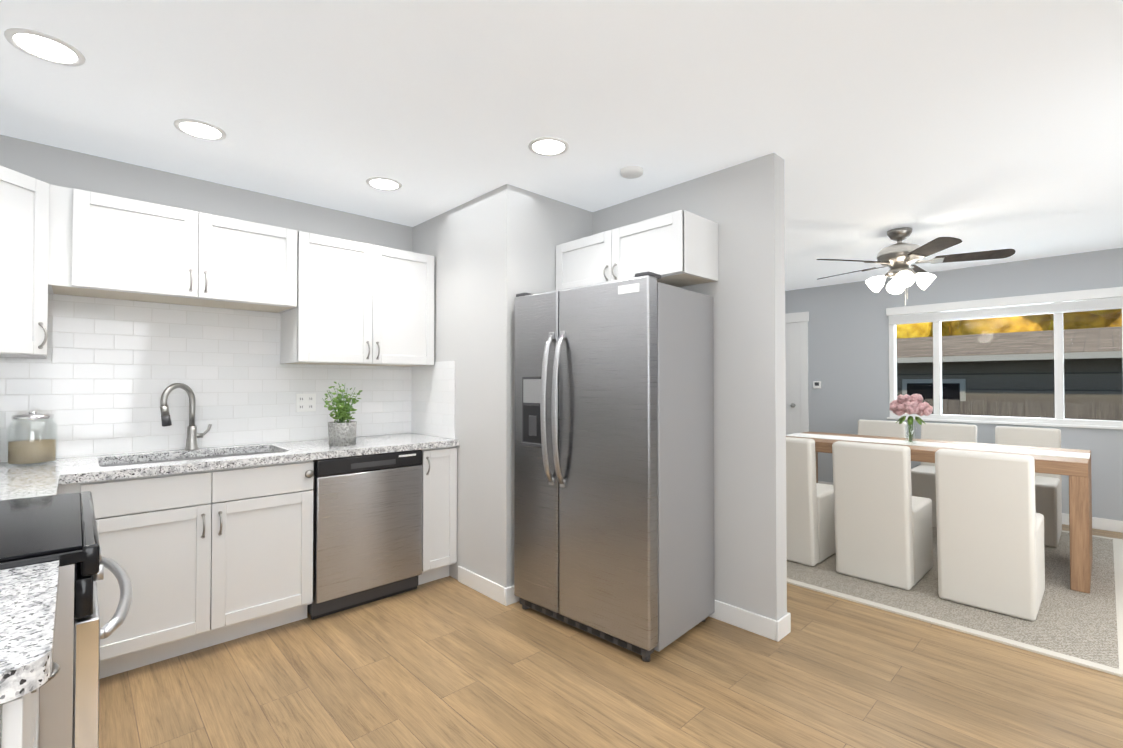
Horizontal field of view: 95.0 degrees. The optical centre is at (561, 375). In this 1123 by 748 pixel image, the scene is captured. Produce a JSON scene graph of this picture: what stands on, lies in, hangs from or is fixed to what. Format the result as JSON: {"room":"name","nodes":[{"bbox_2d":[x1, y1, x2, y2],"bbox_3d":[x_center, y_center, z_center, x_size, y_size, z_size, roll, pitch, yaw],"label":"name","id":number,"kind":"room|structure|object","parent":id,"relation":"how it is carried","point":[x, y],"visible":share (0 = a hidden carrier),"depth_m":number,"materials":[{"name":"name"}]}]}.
{"room":"kitchen","nodes":[
{"label":"kitchen","id":0,"kind":"room"},
{"bbox_2d":[0,135,412,462],"bbox_3d":[-0.340,0.122,4.626,7.470,2.440,0.120,1,-1,-43],"label":"wall","id":1,"kind":"structure","parent":0,"point":[53,165],"depth_m":2.89,"materials":[{"name":"grey paint"}]},
{"bbox_2d":[0,165,55,357],"bbox_3d":[-2.489,-0.471,2.078,0.589,0.760,0.634,1,-1,-43],"label":"upper cabinet","id":2,"kind":"object","parent":1,"relation":"attached to","point":[25,201],"depth_m":2.17,"materials":[{"name":"white wood"}]},
{"bbox_2d":[52,185,283,312],"bbox_3d":[-2.008,-0.620,2.733,1.022,0.445,0.347,1,-1,-43],"label":"upper cabinet","id":3,"kind":"object","parent":1,"relation":"attached to","point":[104,246],"depth_m":2.55,"materials":[{"name":"white wood"}]},
{"bbox_2d":[0,294,411,461],"bbox_3d":[-2.013,0.008,2.955,2.496,0.802,0.008,1,-1,-43],"label":"tile backsplash","id":4,"kind":"structure","parent":1,"relation":"attached to","point":[103,376],"depth_m":2.83,"materials":[{"name":"white tile"}]},
{"bbox_2d":[296,394,315,411],"bbox_3d":[-1.637,0.172,3.296,0.118,0.115,0.008,1,-1,-43],"label":"electrical outlet plate","id":5,"kind":"object","parent":4,"relation":"attached to","point":[305,402],"visible":1,"depth_m":3.29,"materials":[{"name":"white plastic"}]},
{"bbox_2d":[276,228,433,366],"bbox_3d":[-1.338,-0.454,3.364,0.940,0.760,0.347,1,-1,-43],"label":"upper cabinet","id":6,"kind":"object","parent":1,"relation":"attached to","point":[334,301],"depth_m":3.19,"materials":[{"name":"white wood"}]},
{"bbox_2d":[413,184,592,587],"bbox_3d":[-0.449,0.109,3.650,0.730,2.440,1.150,1,-1,-43],"label":"wall","id":7,"kind":"structure","parent":0,"point":[493,252],"depth_m":3.17,"materials":[{"name":"grey paint"}]},
{"bbox_2d":[412,361,454,438],"bbox_3d":[-0.904,0.160,3.590,0.008,0.514,0.590,1,-1,-43],"label":"tile backsplash","id":8,"kind":"structure","parent":7,"relation":"attached to","point":[433,387],"depth_m":3.56,"materials":[{"name":"white tile"}]},
{"bbox_2d":[458,566,501,603],"bbox_3d":[-0.502,1.273,3.148,0.013,0.100,0.474,1,-1,-43],"label":"baseboard","id":9,"kind":"structure","parent":7,"relation":"attached to","point":[488,588],"depth_m":3.13,"materials":[{"name":"white wood"}]},
{"bbox_2d":[502,585,519,605],"bbox_3d":[-0.060,1.273,3.201,0.725,0.100,0.020,1,-1,-43],"label":"baseboard","id":10,"kind":"structure","parent":7,"relation":"attached to","point":[508,597],"depth_m":2.97,"materials":[{"name":"white wood"}]},
{"bbox_2d":[0,0,1122,290],"bbox_3d":[1.419,-1.172,2.783,7.470,0.100,5.240,1,-1,-43],"label":"ceiling","id":11,"kind":"structure","parent":0,"point":[982,124],"depth_m":2.14,"materials":[{"name":"white paint"}]},
{"bbox_2d":[4,28,85,66],"bbox_3d":[-1.781,-1.131,1.779,0.200,0.008,0.200,1,-1,-43],"label":"recessed light","id":12,"kind":"object","parent":11,"relation":"in","point":[44,47],"visible":1,"depth_m":1.77,"materials":[{"name":"white plastic"}]},
{"bbox_2d":[173,118,226,140],"bbox_3d":[-1.652,-1.124,2.355,0.200,0.008,0.200,1,-1,-43],"label":"recessed light","id":13,"kind":"object","parent":11,"relation":"in","point":[199,129],"visible":1,"depth_m":2.35,"materials":[{"name":"white plastic"}]},
{"bbox_2d":[366,177,401,190],"bbox_3d":[-1.033,-1.115,2.996,0.200,0.008,0.200,1,-1,-43],"label":"recessed light","id":14,"kind":"object","parent":11,"relation":"in","point":[384,183],"visible":1,"depth_m":2.98,"materials":[{"name":"white plastic"}]},
{"bbox_2d":[528,137,568,155],"bbox_3d":[-0.063,-1.121,2.523,0.200,0.008,0.200,1,-1,-43],"label":"recessed light","id":15,"kind":"object","parent":11,"relation":"in","point":[548,146],"visible":1,"depth_m":2.52,"materials":[{"name":"white plastic"}]},
{"bbox_2d":[620,165,643,178],"bbox_3d":[0.384,-1.108,2.808,0.130,0.028,0.130,1,-1,-43],"label":"smoke detector","id":16,"kind":"object","parent":11,"relation":"attached to","point":[631,172],"visible":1,"depth_m":2.77,"materials":[{"name":"white plastic"}]},
{"bbox_2d":[817,227,1015,305],"bbox_3d":[2.603,-0.817,3.950,1.259,0.579,1.302,1,-1,-43],"label":"ceiling fan","id":17,"kind":"object","parent":11,"relation":"hanging from","point":[898,258],"visible":1,"depth_m":3.80,"materials":[{"name":"brown wood"}]},
{"bbox_2d":[99,524,1122,747],"bbox_3d":[1.419,1.347,2.751,7.470,0.060,5.240,1,-1,-43],"label":"floor","id":18,"kind":"structure","parent":0,"point":[448,662],"depth_m":2.16,"materials":[{"name":"brown wood"}]},
{"bbox_2d":[0,685,38,747],"bbox_3d":[-1.118,0.855,0.642,0.632,0.870,0.523,1,-1,-43],"label":"base cabinet","id":19,"kind":"object","parent":18,"relation":"on","point":[19,711],"depth_m":0.69,"materials":[{"name":"white wood"}]},
{"bbox_2d":[0,560,59,696],"bbox_3d":[-1.105,0.399,0.654,0.660,0.038,0.537,1,-1,-43],"label":"countertop","id":20,"kind":"structure","parent":19,"relation":"on","point":[28,594],"depth_m":0.80,"materials":[{"name":"white stone"}]},
{"bbox_2d":[56,481,63,674],"bbox_3d":[-2.052,0.868,1.632,0.630,0.870,0.642,1,-1,-43],"label":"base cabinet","id":21,"kind":"object","parent":18,"relation":"on","point":[61,482],"depth_m":2.07,"materials":[{"name":"white"}]},
{"bbox_2d":[0,473,59,500],"bbox_3d":[-2.037,0.412,1.623,0.638,0.038,0.605,1,-1,-43],"label":"countertop","id":22,"kind":"structure","parent":21,"relation":"on","point":[15,487],"depth_m":1.84,"materials":[{"name":"grey stone"}]},
{"bbox_2d":[0,491,131,747],"bbox_3d":[-1.498,0.807,1.180,0.783,0.940,0.765,1,-1,-43],"label":"range","id":23,"kind":"object","parent":18,"relation":"on","point":[62,528],"visible":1,"depth_m":1.11,"materials":[{"name":"silver metal"}]},
{"bbox_2d":[96,489,312,678],"bbox_3d":[-1.867,0.996,2.652,0.914,0.640,0.627,1,-1,-43],"label":"base cabinet","id":24,"kind":"object","parent":18,"relation":"on","point":[206,547],"depth_m":2.41,"materials":[{"name":"white wood"}]},
{"bbox_2d":[307,450,422,619],"bbox_3d":[-1.291,0.889,3.174,0.622,0.868,0.629,1,-1,-43],"label":"dishwasher","id":25,"kind":"object","parent":18,"relation":"on","point":[367,528],"visible":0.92,"depth_m":2.92,"materials":[{"name":"grey metal"}]},
{"bbox_2d":[376,445,458,584],"bbox_3d":[-0.983,0.892,3.489,0.247,0.870,0.627,1,-1,-43],"label":"base cabinet","id":26,"kind":"object","parent":18,"relation":"on","point":[439,466],"depth_m":3.27,"materials":[{"name":"white wood"}]},
{"bbox_2d":[0,433,458,484],"bbox_3d":[-1.793,0.426,2.716,2.496,0.038,0.648,1,-1,-43],"label":"countertop","id":27,"kind":"structure","parent":26,"relation":"on","point":[72,470],"depth_m":2.79,"materials":[{"name":"grey stone"}]},
{"bbox_2d":[6,411,57,466],"bbox_3d":[-2.402,0.280,2.337,0.164,0.242,0.164,1,-1,-43],"label":"jar","id":28,"kind":"object","parent":27,"relation":"on","point":[27,451],"visible":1,"depth_m":2.29,"materials":[{"name":"clear glass"}]},
{"bbox_2d":[160,383,211,449],"bbox_3d":[-2.036,0.222,2.795,0.243,0.369,0.151,1,-1,-43],"label":"faucet","id":29,"kind":"object","parent":27,"relation":"on","point":[193,435],"visible":1,"depth_m":2.82,"materials":[{"name":"silver metal"}]},
{"bbox_2d":[92,449,295,520],"bbox_3d":[-1.880,0.535,2.661,0.794,0.206,0.424,1,-1,-43],"label":"sink","id":30,"kind":"object","parent":27,"relation":"in","point":[141,486],"depth_m":2.40,"materials":[{"name":"white wood"}]},
{"bbox_2d":[322,382,361,445],"bbox_3d":[-1.318,0.222,3.076,0.241,0.377,0.238,1,-1,-43],"label":"potted plant","id":31,"kind":"object","parent":27,"relation":"on","point":[341,431],"visible":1,"depth_m":3.02,"materials":[{"name":"plant"}]},
{"bbox_2d":[514,271,714,661],"bbox_3d":[0.254,0.423,2.837,0.908,1.790,0.728,-1,-1,43],"label":"refrigerator","id":32,"kind":"object","parent":18,"relation":"on","point":[614,462],"visible":1,"depth_m":2.56,"materials":[{"name":"grey metal"}]},
{"bbox_2d":[787,527,1122,676],"bbox_3d":[2.590,1.329,4.154,2.860,0.011,2.670,1,-1,-43],"label":"rug","id":33,"kind":"object","parent":18,"relation":"on","point":[1068,624],"visible":0.48,"depth_m":2.92,"materials":[{"name":"beige carpet"}]},
{"bbox_2d":[786,437,835,565],"bbox_3d":[1.779,0.880,3.868,0.660,0.879,0.425,1,-1,-43],"label":"chair","id":34,"kind":"object","parent":33,"relation":"on","point":[810,527],"visible":0.54,"depth_m":3.58,"materials":[{"name":"white fabric"}]},
{"bbox_2d":[858,419,906,437],"bbox_3d":[3.116,0.897,5.132,0.660,0.879,0.425,1,-1,-43],"label":"chair","id":35,"kind":"object","parent":33,"relation":"on","point":[881,428],"visible":0.25,"depth_m":5.27,"materials":[{"name":"white fabric"}]},
{"bbox_2d":[832,441,932,589],"bbox_3d":[2.164,0.875,3.461,0.660,0.879,0.425,1,-1,-43],"label":"chair","id":36,"kind":"object","parent":33,"relation":"on","point":[883,523],"visible":1,"depth_m":3.25,"materials":[{"name":"white fabric"}]},
{"bbox_2d":[786,432,1092,593],"bbox_3d":[2.818,0.930,4.107,0.880,0.786,1.960,1,-1,-43],"label":"dining table","id":37,"kind":"object","parent":33,"relation":"on","point":[1074,465],"visible":0.56,"depth_m":3.31,"materials":[{"name":"brown wood"}]},
{"bbox_2d":[889,393,932,443],"bbox_3d":[2.768,0.337,4.079,0.297,0.397,0.302,1,-1,-43],"label":"flower vase","id":38,"kind":"object","parent":37,"relation":"on","point":[907,404],"visible":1,"depth_m":4.03,"materials":[{"name":"clear glass"}]},
{"bbox_2d":[911,423,976,527],"bbox_3d":[3.500,0.891,4.725,0.660,0.879,0.425,1,-1,-43],"label":"chair","id":39,"kind":"object","parent":33,"relation":"on","point":[923,481],"visible":0.35,"depth_m":4.76,"materials":[{"name":"white fabric"}]},
{"bbox_2d":[935,449,1044,620],"bbox_3d":[2.549,0.869,3.054,0.660,0.879,0.425,1,-1,-43],"label":"chair","id":40,"kind":"object","parent":33,"relation":"on","point":[990,539],"visible":1,"depth_m":2.84,"materials":[{"name":"white fabric"}]},
{"bbox_2d":[995,426,1061,546],"bbox_3d":[3.885,0.886,4.319,0.660,0.879,0.425,1,-1,-43],"label":"chair","id":41,"kind":"object","parent":33,"relation":"on","point":[1048,496],"visible":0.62,"depth_m":4.25,"materials":[{"name":"white fabric"}]},
{"bbox_2d":[593,153,786,620],"bbox_3d":[0.290,0.107,3.488,0.120,2.440,2.400,1,-1,-43],"label":"wall","id":42,"kind":"structure","parent":0,"point":[742,205],"depth_m":2.69,"materials":[{"name":"grey paint"}]},
{"bbox_2d":[556,210,717,290],"bbox_3d":[0.396,-0.671,3.017,0.380,0.316,0.935,1,-1,-43],"label":"upper cabinet","id":43,"kind":"object","parent":42,"relation":"attached to","point":[679,248],"visible":0.79,"depth_m":2.77,"materials":[{"name":"white wood"}]},
{"bbox_2d":[709,599,782,641],"bbox_3d":[0.642,1.271,3.003,0.014,0.100,1.263,1,-1,-43],"label":"baseboard","id":44,"kind":"structure","parent":42,"relation":"attached to","point":[772,629],"depth_m":2.65,"materials":[{"name":"white wood"}]},
{"bbox_2d":[781,612,790,634],"bbox_3d":[0.344,1.277,3.513,0.013,0.100,2.413,1,-1,-43],"label":"baseboard","id":45,"kind":"structure","parent":42,"relation":"attached to","point":[786,619],"depth_m":2.61,"materials":[{"name":"white wood"}]},
{"bbox_2d":[785,248,1122,520],"bbox_3d":[4.078,0.131,5.282,0.150,2.440,5.000,1,-1,-43],"label":"wall","id":46,"kind":"structure","parent":0,"point":[848,345],"depth_m":5.68,"materials":[{"name":"grey paint"}]},
{"bbox_2d":[785,322,800,434],"bbox_3d":[2.628,0.352,6.626,0.101,2.023,0.846,1,-1,-43],"label":"door","id":47,"kind":"structure","parent":46,"relation":"in","point":[792,360],"depth_m":6.42,"materials":[{"name":"white wood"}]},
{"bbox_2d":[785,312,808,432],"bbox_3d":[2.657,0.293,6.654,0.025,2.150,1.060,1,-1,-43],"label":"door frame","id":48,"kind":"structure","parent":46,"relation":"attached to","point":[802,318],"depth_m":6.31,"materials":[{"name":"white wood"}]},
{"bbox_2d":[813,381,820,388],"bbox_3d":[3.083,0.108,6.206,0.022,0.090,0.090,1,-1,-43],"label":"thermostat","id":49,"kind":"object","parent":46,"relation":"attached to","point":[816,384],"visible":1,"depth_m":6.20,"materials":[{"name":"white plastic"}]},
{"bbox_2d":[818,481,1122,532],"bbox_3d":[4.377,1.295,4.830,0.013,0.100,3.926,1,-1,-43],"label":"baseboard","id":50,"kind":"structure","parent":46,"relation":"attached to","point":[1108,524],"depth_m":4.47,"materials":[{"name":"white"}]},
{"bbox_2d":[887,297,1122,429],"bbox_3d":[4.252,-0.128,5.043,0.130,1.190,1.830,1,-1,-43],"label":"window","id":51,"kind":"structure","parent":46,"relation":"in","point":[1058,420],"depth_m":4.98,"materials":[{"name":"white"}]},
{"bbox_2d":[886,287,1122,324],"bbox_3d":[4.209,-0.661,5.010,0.043,0.185,1.820,1,-1,-43],"label":"window valance","id":52,"kind":"object","parent":51,"relation":"attached to","point":[1075,304],"visible":0.96,"depth_m":4.89,"materials":[{"name":"white wood"}]},
{"label":"outside","id":53,"kind":"structure","parent":0,"visible":0},
{"bbox_3d":[13.612,2.309,13.584,25.150,0.200,22.000,1,-1,-43],"label":"ground","id":54,"kind":"structure","parent":53,"visible":0},
{"bbox_2d":[897,314,1050,338],"bbox_3d":[14.961,-1.809,19.738,5.594,8.196,6.822,1,-1,-43],"label":"tree","id":55,"kind":"object","parent":54,"relation":"on","point":[969,326],"depth_m":17.15,"materials":[{"name":"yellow plant"}]},
{"bbox_2d":[897,327,1122,417],"bbox_3d":[12.337,0.569,9.373,7.720,3.170,12.400,1,-1,-43],"label":"house","id":56,"kind":"structure","parent":54,"relation":"on","point":[1111,341],"depth_m":9.20,"materials":[{"name":"grey"}]},
{"bbox_2d":[922,399,1122,420],"bbox_3d":[6.478,1.229,6.885,0.060,1.785,18.052,1,-1,-43],"label":"fence","id":57,"kind":"object","parent":54,"relation":"on","point":[1030,409],"depth_m":6.98,"materials":[{"name":"grey wood"}]},
{"bbox_2d":[941,307,1121,335],"bbox_3d":[16.339,-2.005,17.174,6.230,8.521,6.788,1,-1,-43],"label":"tree","id":58,"kind":"object","parent":54,"relation":"on","point":[1096,317],"depth_m":16.32,"materials":[{"name":"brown plant"}]}
]}

